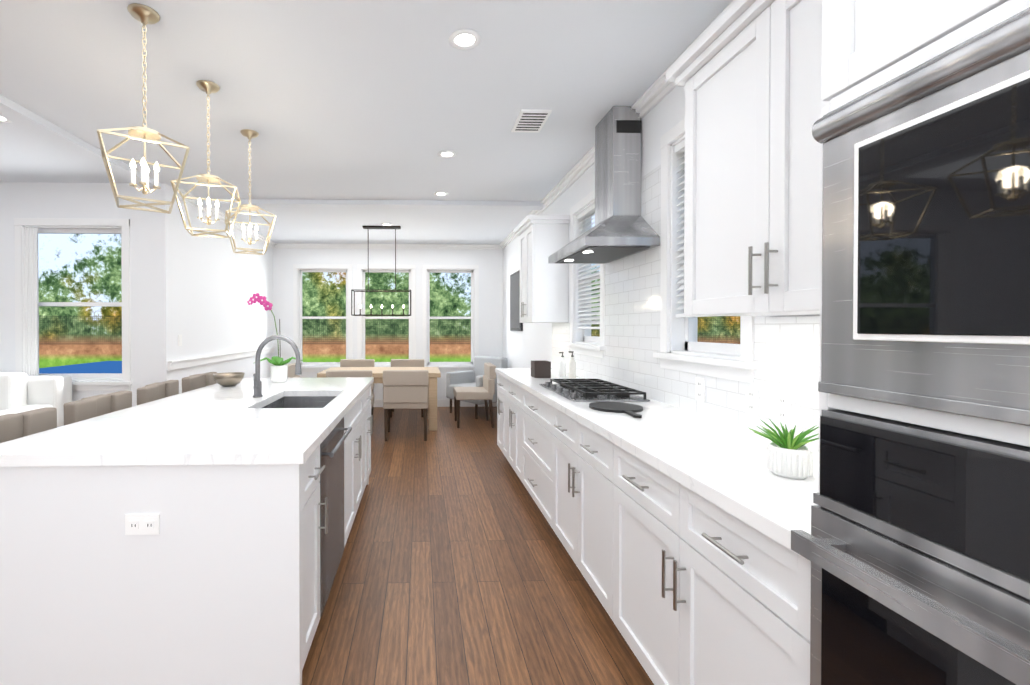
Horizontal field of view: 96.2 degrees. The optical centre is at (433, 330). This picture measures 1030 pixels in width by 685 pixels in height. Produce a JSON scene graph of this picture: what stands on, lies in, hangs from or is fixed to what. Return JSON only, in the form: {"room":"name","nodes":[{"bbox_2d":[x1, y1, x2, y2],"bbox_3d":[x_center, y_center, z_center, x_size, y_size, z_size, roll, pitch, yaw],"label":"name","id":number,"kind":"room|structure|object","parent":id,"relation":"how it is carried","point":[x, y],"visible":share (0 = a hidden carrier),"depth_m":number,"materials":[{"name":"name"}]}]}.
{"room":"dining room and kitchen","nodes":[
{"label":"dining room and kitchen","id":0,"kind":"room"},
{"bbox_2d":[0,182,174,406],"bbox_3d":[-4.491,-0.054,4.460,3.780,2.750,0.150,0,0,-2],"label":"wall","id":1,"kind":"structure","parent":0,"point":[152,292],"depth_m":4.42,"materials":[{"name":"white paint"}]},
{"bbox_2d":[14,218,132,390],"bbox_3d":[-3.481,-0.249,4.462,1.120,1.660,0.200,0,0,-2],"label":"living room window","id":2,"kind":"structure","parent":1,"relation":"in","point":[122,381],"depth_m":4.41,"materials":[{"name":"white wood"}]},
{"bbox_2d":[21,228,38,374],"bbox_3d":[-3.858,-0.251,4.362,0.147,1.455,0.027,0,0,-2],"label":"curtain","id":3,"kind":"object","parent":2,"relation":"hanging from","point":[29,281],"visible":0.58,"depth_m":4.35,"materials":[{"name":"white fabric"}]},
{"bbox_2d":[174,198,272,393],"bbox_3d":[-2.707,-0.068,6.126,0.120,2.750,3.080,0,0,-2],"label":"wall","id":4,"kind":"structure","parent":0,"point":[218,283],"depth_m":5.59,"materials":[{"name":"white paint"}]},
{"bbox_2d":[168,347,275,370],"bbox_3d":[-2.622,0.333,6.056,0.044,0.090,3.190,0,0,-2],"label":"trim","id":5,"kind":"structure","parent":4,"relation":"attached to","point":[184,363],"depth_m":5.36,"materials":[{"name":"white wood"}]},
{"bbox_2d":[177,188,275,247],"bbox_3d":[-2.608,-1.405,6.068,0.075,0.075,2.981,0,0,-2],"label":"crown molding","id":6,"kind":"structure","parent":4,"relation":"attached to","point":[261,238],"depth_m":5.62,"materials":[{"name":"white wood"}]},
{"bbox_2d":[0,0,731,243],"bbox_3d":[-2.509,-1.468,2.944,7.960,0.100,9.730,0,0,-2],"label":"ceiling","id":7,"kind":"structure","parent":0,"point":[357,99],"depth_m":2.71,"materials":[{"name":"white paint"}]},
{"bbox_2d":[0,116,10,122],"bbox_3d":[-2.891,-1.413,3.018,0.156,0.009,0.156,0,0,-2],"label":"recessed light","id":8,"kind":"object","parent":7,"relation":"in","point":[2,119],"visible":0.56,"depth_m":3.06,"materials":[{"name":"white plastic"}]},
{"bbox_2d":[0,95,160,188],"bbox_3d":[-2.634,-1.379,1.325,0.160,0.050,6.198,0,0,-2],"label":"ceiling beam","id":9,"kind":"structure","parent":7,"relation":"attached to","point":[17,114],"depth_m":3.25,"materials":[{"name":"white paint"}]},
{"bbox_2d":[97,3,189,213],"bbox_3d":[-1.283,-0.983,2.026,0.327,0.853,0.327,0,1,-33],"label":"pendant lantern","id":10,"kind":"object","parent":7,"relation":"hanging from","point":[144,15],"visible":1,"depth_m":2.01,"materials":[{"name":"gold metal"}]},
{"bbox_2d":[170,80,240,237],"bbox_3d":[-1.300,-0.988,2.636,0.326,0.853,0.326,0,0,-19],"label":"pendant lantern","id":11,"kind":"object","parent":7,"relation":"hanging from","point":[208,87],"visible":1,"depth_m":2.62,"materials":[{"name":"gold metal"}]},
{"bbox_2d":[225,129,275,254],"bbox_3d":[-1.317,-0.993,3.276,0.327,0.853,0.327,0,1,-26],"label":"pendant lantern","id":12,"kind":"object","parent":7,"relation":"hanging from","point":[249,135],"visible":1,"depth_m":3.26,"materials":[{"name":"gold metal"}]},
{"bbox_2d":[195,199,544,209],"bbox_3d":[-0.678,-1.409,5.091,3.879,0.050,0.180,0,0,-2],"label":"ceiling beam","id":13,"kind":"structure","parent":7,"relation":"attached to","point":[401,204],"depth_m":5.04,"materials":[{"name":"white paint"}]},
{"bbox_2d":[351,226,410,315],"bbox_3d":[-0.712,-0.826,6.335,0.814,1.236,0.264,0,0,-2],"label":"chandelier","id":14,"kind":"object","parent":7,"relation":"hanging from","point":[382,227],"visible":1,"depth_m":6.33,"materials":[{"name":"brown metal"}]},
{"bbox_2d":[434,191,447,195],"bbox_3d":[0.082,-1.426,4.752,0.156,0.009,0.156,0,0,-2],"label":"recessed light","id":15,"kind":"object","parent":7,"relation":"in","point":[440,193],"visible":0.98,"depth_m":4.74,"materials":[{"name":"white plastic"}]},
{"bbox_2d":[437,150,456,157],"bbox_3d":[0.112,-1.418,3.662,0.156,0.009,0.156,0,0,-2],"label":"recessed light","id":16,"kind":"object","parent":7,"relation":"in","point":[447,153],"visible":1,"depth_m":3.65,"materials":[{"name":"white plastic"}]},
{"bbox_2d":[449,29,480,49],"bbox_3d":[0.153,-1.406,2.203,0.156,0.009,0.156,0,0,-2],"label":"recessed light","id":17,"kind":"object","parent":7,"relation":"in","point":[463,39],"visible":1,"depth_m":2.20,"materials":[{"name":"white plastic"}]},
{"bbox_2d":[511,109,551,132],"bbox_3d":[0.659,-1.411,3.077,0.200,0.013,0.320,0,0,-2],"label":"ceiling vent","id":18,"kind":"object","parent":7,"relation":"in","point":[531,120],"visible":1,"depth_m":3.05,"materials":[{"name":"white metal"}]},
{"bbox_2d":[273,248,502,398],"bbox_3d":[-0.812,-0.081,7.794,4.000,2.750,0.150,0,0,-2],"label":"wall","id":19,"kind":"structure","parent":0,"point":[489,262],"depth_m":7.72,"materials":[{"name":"white paint"}]},
{"bbox_2d":[293,264,351,371],"bbox_3d":[-1.859,-0.211,7.739,1.025,1.810,0.200,0,0,-2],"label":"window","id":20,"kind":"structure","parent":19,"relation":"in","point":[298,270],"depth_m":7.68,"materials":[{"name":"white wood"}]},
{"bbox_2d":[357,264,415,366],"bbox_3d":[-0.789,-0.211,7.768,1.026,1.810,0.200,0,0,-2],"label":"window","id":21,"kind":"structure","parent":19,"relation":"in","point":[410,270],"depth_m":7.71,"materials":[{"name":"white wood"}]},
{"bbox_2d":[276,243,497,249],"bbox_3d":[-0.799,-1.417,7.671,3.780,0.075,0.075,0,0,-2],"label":"crown molding","id":22,"kind":"structure","parent":19,"relation":"attached to","point":[278,245],"depth_m":7.67,"materials":[{"name":"white wood"}]},
{"bbox_2d":[373,399,496,406],"bbox_3d":[-0.750,1.230,7.722,3.879,0.130,0.017,0,0,-2],"label":"baseboard","id":23,"kind":"structure","parent":19,"relation":"attached to","point":[440,402],"depth_m":7.73,"materials":[{"name":"white"}]},
{"bbox_2d":[423,265,478,371],"bbox_3d":[0.297,-0.211,7.799,0.993,1.810,0.200,0,0,-2],"label":"window","id":24,"kind":"structure","parent":19,"relation":"in","point":[473,270],"depth_m":7.74,"materials":[{"name":"white wood"}]},
{"bbox_2d":[302,407,653,684],"bbox_3d":[-2.509,1.382,2.966,7.960,0.100,9.730,0,0,-2],"label":"floor","id":25,"kind":"structure","parent":0,"point":[457,565],"depth_m":2.39,"materials":[{"name":"brown wood"}]},
{"bbox_2d":[0,407,56,442],"bbox_3d":[-1.604,0.851,1.924,0.493,0.981,0.456,0,0,-2],"label":"stool","id":26,"kind":"object","parent":25,"relation":"on","point":[21,424],"visible":0.15,"depth_m":1.99,"materials":[{"name":"beige fabric"}]},
{"bbox_2d":[0,372,71,426],"bbox_3d":[-4.514,0.851,3.837,2.200,0.950,0.970,0,0,-2],"label":"sofa","id":27,"kind":"object","parent":25,"relation":"on","point":[20,392],"visible":0.33,"depth_m":4.12,"materials":[{"name":"white fabric"}]},
{"bbox_2d":[64,391,131,425],"bbox_3d":[-1.619,0.847,2.489,0.493,0.981,0.456,0,0,-2],"label":"stool","id":28,"kind":"object","parent":25,"relation":"on","point":[82,409],"visible":0.15,"depth_m":2.41,"materials":[{"name":"beige fabric"}]},
{"bbox_2d":[137,380,178,404],"bbox_3d":[-1.636,0.842,3.058,0.490,0.981,0.456,0,0,-7],"label":"stool","id":29,"kind":"object","parent":25,"relation":"on","point":[154,391],"visible":0.19,"depth_m":2.96,"materials":[{"name":"beige fabric"}]},
{"bbox_2d":[0,381,373,684],"bbox_3d":[-1.042,0.894,2.753,1.180,0.880,2.330,0,0,-2],"label":"kitchen island","id":30,"kind":"object","parent":25,"relation":"on","point":[226,575],"depth_m":1.59,"materials":[{"name":"white wood"}]},
{"bbox_2d":[125,514,159,534],"bbox_3d":[-1.010,0.673,1.582,0.115,0.070,0.008,0,0,-2],"label":"outlet","id":31,"kind":"object","parent":30,"relation":"attached to","point":[142,524],"visible":1,"depth_m":1.58,"materials":[{"name":"white plastic"}]},
{"bbox_2d":[0,378,307,468],"bbox_3d":[-1.332,0.434,2.741,0.639,0.040,2.370,0,0,-2],"label":"island countertop","id":32,"kind":"structure","parent":30,"relation":"on","point":[125,436],"depth_m":1.92,"materials":[{"name":"white stone"}]},
{"bbox_2d":[213,372,244,386],"bbox_3d":[-1.510,0.363,3.371,0.216,0.090,0.216,0,0,-2],"label":"bowl","id":33,"kind":"object","parent":32,"relation":"on","point":[227,379],"visible":1,"depth_m":3.31,"materials":[{"name":"beige ceramic"}]},
{"bbox_2d":[148,377,373,464],"bbox_3d":[-0.748,0.434,2.758,0.531,0.040,2.370,0,0,-2],"label":"island countertop","id":34,"kind":"structure","parent":30,"relation":"on","point":[250,436],"depth_m":1.85,"materials":[{"name":"white stone"}]},
{"bbox_2d":[247,293,305,382],"bbox_3d":[-1.240,0.055,3.593,0.437,0.702,0.288,0,0,-2],"label":"orchid","id":35,"kind":"object","parent":34,"relation":"on","point":[279,370],"visible":0.98,"depth_m":3.57,"materials":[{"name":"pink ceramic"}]},
{"bbox_2d":[253,335,301,397],"bbox_3d":[-0.969,0.219,2.817,0.300,0.387,0.096,0,0,-2],"label":"faucet","id":36,"kind":"object","parent":34,"relation":"on","point":[257,387],"visible":1,"depth_m":2.82,"materials":[{"name":"silver metal"}]},
{"bbox_2d":[182,372,216,392],"bbox_3d":[-1.651,0.838,3.613,0.492,0.981,0.456,0,0,-2],"label":"stool","id":37,"kind":"object","parent":25,"relation":"on","point":[193,382],"visible":0.23,"depth_m":3.50,"materials":[{"name":"beige fabric"}]},
{"bbox_2d":[287,363,299,377],"bbox_3d":[-1.752,0.886,6.320,0.540,0.841,0.540,0,0,-2],"label":"dining chair","id":38,"kind":"object","parent":25,"relation":"on","point":[291,370],"visible":0.17,"depth_m":6.25,"materials":[{"name":"beige fabric"}]},
{"bbox_2d":[326,370,373,414],"bbox_3d":[-1.011,0.892,5.630,0.540,0.841,0.540,0,0,-5],"label":"dining chair","id":39,"kind":"object","parent":25,"relation":"on","point":[348,373],"visible":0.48,"depth_m":5.37,"materials":[{"name":"beige fabric"}]},
{"bbox_2d":[340,359,374,393],"bbox_3d":[-1.202,0.881,7.055,0.540,0.841,0.540,0,0,-2],"label":"dining chair","id":40,"kind":"object","parent":25,"relation":"on","point":[357,362],"visible":0.12,"depth_m":7.23,"materials":[{"name":"beige fabric"}]},
{"bbox_2d":[317,367,440,430],"bbox_3d":[-0.712,0.925,6.349,1.600,0.760,0.900,0,0,-2],"label":"dining table","id":41,"kind":"object","parent":25,"relation":"on","point":[434,373],"visible":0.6,"depth_m":5.96,"materials":[{"name":"brown wood"}]},
{"bbox_2d":[383,370,427,440],"bbox_3d":[-0.333,0.892,5.649,0.540,0.841,0.540,0,0,-2],"label":"dining chair","id":42,"kind":"object","parent":25,"relation":"on","point":[405,389],"visible":1,"depth_m":5.40,"materials":[{"name":"beige fabric"}]},
{"bbox_2d":[390,359,423,417],"bbox_3d":[-0.402,0.880,7.077,0.540,0.841,0.540,0,0,-2],"label":"dining chair","id":43,"kind":"object","parent":25,"relation":"on","point":[407,362],"visible":0.19,"depth_m":7.25,"materials":[{"name":"beige fabric"}]},
{"bbox_2d":[453,363,495,427],"bbox_3d":[0.568,0.886,6.354,0.540,0.841,0.540,0,0,-2],"label":"dining chair","id":44,"kind":"object","parent":25,"relation":"on","point":[485,392],"visible":0.98,"depth_m":6.10,"materials":[{"name":"beige fabric"}]},
{"bbox_2d":[446,356,507,418],"bbox_3d":[0.709,0.859,7.141,0.680,0.880,0.800,0,1,-37],"label":"accent chair","id":45,"kind":"object","parent":25,"relation":"on","point":[471,378],"visible":0.48,"depth_m":7.20,"materials":[{"name":"grey fabric"}]},
{"bbox_2d":[495,368,818,684],"bbox_3d":[1.006,0.873,2.888,0.628,0.920,3.893,0,0,-2],"label":"base cabinets","id":46,"kind":"object","parent":25,"relation":"on","point":[672,527],"depth_m":1.54,"materials":[{"name":"white wood"}]},
{"bbox_2d":[531,361,550,377],"bbox_3d":[0.935,0.334,3.959,0.140,0.139,0.140,0,0,-2],"label":"box","id":47,"kind":"object","parent":46,"relation":"on","point":[540,369],"visible":1,"depth_m":3.89,"materials":[{"name":"brown wood"}]},
{"bbox_2d":[559,352,565,376],"bbox_3d":[1.143,0.296,4.024,0.059,0.214,0.058,0,0,-2],"label":"soap bottle","id":48,"kind":"object","parent":46,"relation":"on","point":[562,367],"visible":1,"depth_m":4.00,"materials":[{"name":"white plastic"}]},
{"bbox_2d":[569,351,575,378],"bbox_3d":[1.150,0.288,3.764,0.059,0.234,0.058,0,0,-2],"label":"soap bottle","id":49,"kind":"object","parent":46,"relation":"on","point":[572,368],"visible":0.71,"depth_m":3.74,"materials":[{"name":"white plastic"}]},
{"bbox_2d":[540,379,649,401],"bbox_3d":[1.030,0.385,3.032,0.450,0.051,0.760,0,0,-2],"label":"cooktop","id":50,"kind":"object","parent":46,"relation":"in","point":[586,390],"visible":1,"depth_m":2.82,"materials":[{"name":"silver metal"}]},
{"bbox_2d":[589,402,642,417],"bbox_3d":[0.979,0.410,2.375,0.270,0.013,0.400,0,0,-2],"label":"serving board","id":51,"kind":"object","parent":46,"relation":"on","point":[626,408],"visible":1,"depth_m":2.39,"materials":[{"name":"black wood"}]},
{"bbox_2d":[747,419,818,478],"bbox_3d":[1.056,0.343,1.369,0.190,0.162,0.170,0,0,-2],"label":"succulent plant","id":52,"kind":"object","parent":46,"relation":"on","point":[788,456],"visible":1,"depth_m":1.32,"materials":[{"name":"green plant"}]},
{"bbox_2d":[818,0,1029,492],"bbox_3d":[1.063,0.152,0.521,0.646,2.400,0.828,0,0,-2],"label":"tall cabinet","id":53,"kind":"object","parent":25,"relation":"on","point":[868,45],"visible":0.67,"depth_m":0.79,"materials":[{"name":"white wood"}]},
{"bbox_2d":[791,410,1029,684],"bbox_3d":[1.005,0.523,0.533,0.620,0.726,0.760,0,0,-2],"label":"wall oven","id":54,"kind":"object","parent":53,"relation":"in","point":[914,547],"visible":1,"depth_m":0.71,"materials":[{"name":"silver metal"}]},
{"bbox_2d":[812,7,1029,425],"bbox_3d":[0.986,-0.149,0.527,0.458,0.545,0.760,0,0,-2],"label":"built-in microwave","id":55,"kind":"object","parent":53,"relation":"in","point":[926,241],"visible":0.98,"depth_m":0.69,"materials":[{"name":"silver metal"}]},
{"bbox_2d":[503,86,819,367],"bbox_3d":[1.395,-0.043,3.063,0.150,2.750,9.730,0,0,-2],"label":"wall","id":56,"kind":"structure","parent":0,"point":[527,345],"depth_m":4.41,"materials":[{"name":"white paint"}]},
{"bbox_2d":[510,270,522,330],"bbox_3d":[1.203,-0.422,6.617,0.033,0.850,0.750,0,0,-2],"label":"picture frame","id":57,"kind":"object","parent":56,"relation":"attached to","point":[516,324],"visible":0.77,"depth_m":6.57,"materials":[{"name":"grey"}]},
{"bbox_2d":[514,215,569,322],"bbox_3d":[1.075,-0.581,4.576,0.396,1.000,0.660,0,0,-2],"label":"upper cabinet","id":58,"kind":"object","parent":56,"relation":"attached to","point":[544,290],"visible":1,"depth_m":4.30,"materials":[{"name":"white wood"}]},
{"bbox_2d":[566,189,605,357],"bbox_3d":[1.348,-0.460,3.839,0.200,1.330,0.810,0,0,-2],"label":"window","id":59,"kind":"structure","parent":56,"relation":"in","point":[595,347],"depth_m":4.11,"materials":[{"name":"white"}]},
{"bbox_2d":[577,203,599,328],"bbox_3d":[1.334,-0.526,3.838,0.048,1.025,0.594,0,0,-2],"label":"window blinds","id":60,"kind":"object","parent":59,"relation":"attached to","point":[588,211],"visible":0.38,"depth_m":3.89,"materials":[{"name":"white plastic"}]},
{"bbox_2d":[548,106,659,263],"bbox_3d":[1.091,-0.953,3.023,0.440,0.926,0.760,0,0,-2],"label":"range hood","id":61,"kind":"object","parent":56,"relation":"attached to","point":[621,228],"visible":0.98,"depth_m":2.88,"materials":[{"name":"silver metal"}]},
{"bbox_2d":[498,0,734,249],"bbox_3d":[1.282,-1.381,3.050,0.075,0.075,9.428,0,0,-2],"label":"crown molding","id":62,"kind":"structure","parent":56,"relation":"attached to","point":[658,90],"depth_m":3.60,"materials":[{"name":"white wood"}]},
{"bbox_2d":[552,165,819,450],"bbox_3d":[1.320,-0.277,2.888,0.008,1.380,3.893,0,0,-2],"label":"tile backsplash","id":63,"kind":"structure","parent":56,"relation":"attached to","point":[786,353],"depth_m":2.62,"materials":[{"name":"white tile"}]},
{"bbox_2d":[696,377,704,401],"bbox_3d":[1.329,0.293,2.269,0.008,0.115,0.070,0,0,-2],"label":"outlet","id":64,"kind":"object","parent":63,"relation":"attached to","point":[700,389],"visible":1,"depth_m":2.26,"materials":[{"name":"white plastic"}]},
{"bbox_2d":[746,386,758,415],"bbox_3d":[1.339,0.296,1.914,0.008,0.115,0.070,0,0,-2],"label":"outlet","id":65,"kind":"object","parent":63,"relation":"attached to","point":[752,400],"visible":1,"depth_m":1.91,"materials":[{"name":"white plastic"}]},
{"bbox_2d":[776,392,791,424],"bbox_3d":[1.344,0.297,1.749,0.008,0.115,0.070,0,0,-2],"label":"outlet","id":66,"kind":"object","parent":63,"relation":"attached to","point":[783,407],"visible":1,"depth_m":1.74,"materials":[{"name":"white plastic"}]},
{"bbox_2d":[653,118,757,382],"bbox_3d":[1.392,-0.447,2.270,0.200,1.330,0.770,0,0,-2],"label":"window","id":67,"kind":"structure","parent":56,"relation":"in","point":[678,336],"depth_m":2.55,"materials":[{"name":"white wood"}]},
{"bbox_2d":[674,139,710,317],"bbox_3d":[1.378,-0.549,2.269,0.048,0.955,0.554,0,0,-2],"label":"window blinds","id":68,"kind":"object","parent":67,"relation":"attached to","point":[679,147],"visible":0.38,"depth_m":2.51,"materials":[{"name":"white plastic"}]},
{"bbox_2d":[666,0,829,315],"bbox_3d":[1.163,-0.555,1.407,0.396,1.000,0.941,0,0,-2],"label":"upper cabinet","id":69,"kind":"object","parent":56,"relation":"attached to","point":[747,74],"visible":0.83,"depth_m":1.44,"materials":[{"name":"white wood"}]},
{"label":"outside","id":70,"kind":"structure","parent":0,"visible":0},
{"bbox_2d":[39,361,121,373],"bbox_3d":[-6.678,1.149,9.737,1.900,0.860,2.000,0,0,-2],"label":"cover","id":71,"kind":"object","parent":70,"point":[106,367],"visible":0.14,"depth_m":8.75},
{"bbox_2d":[38,215,739,367],"bbox_3d":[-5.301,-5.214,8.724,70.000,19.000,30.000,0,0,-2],"label":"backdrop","id":72,"kind":"structure","parent":70,"point":[79,267],"depth_m":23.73,"materials":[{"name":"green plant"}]}
]}

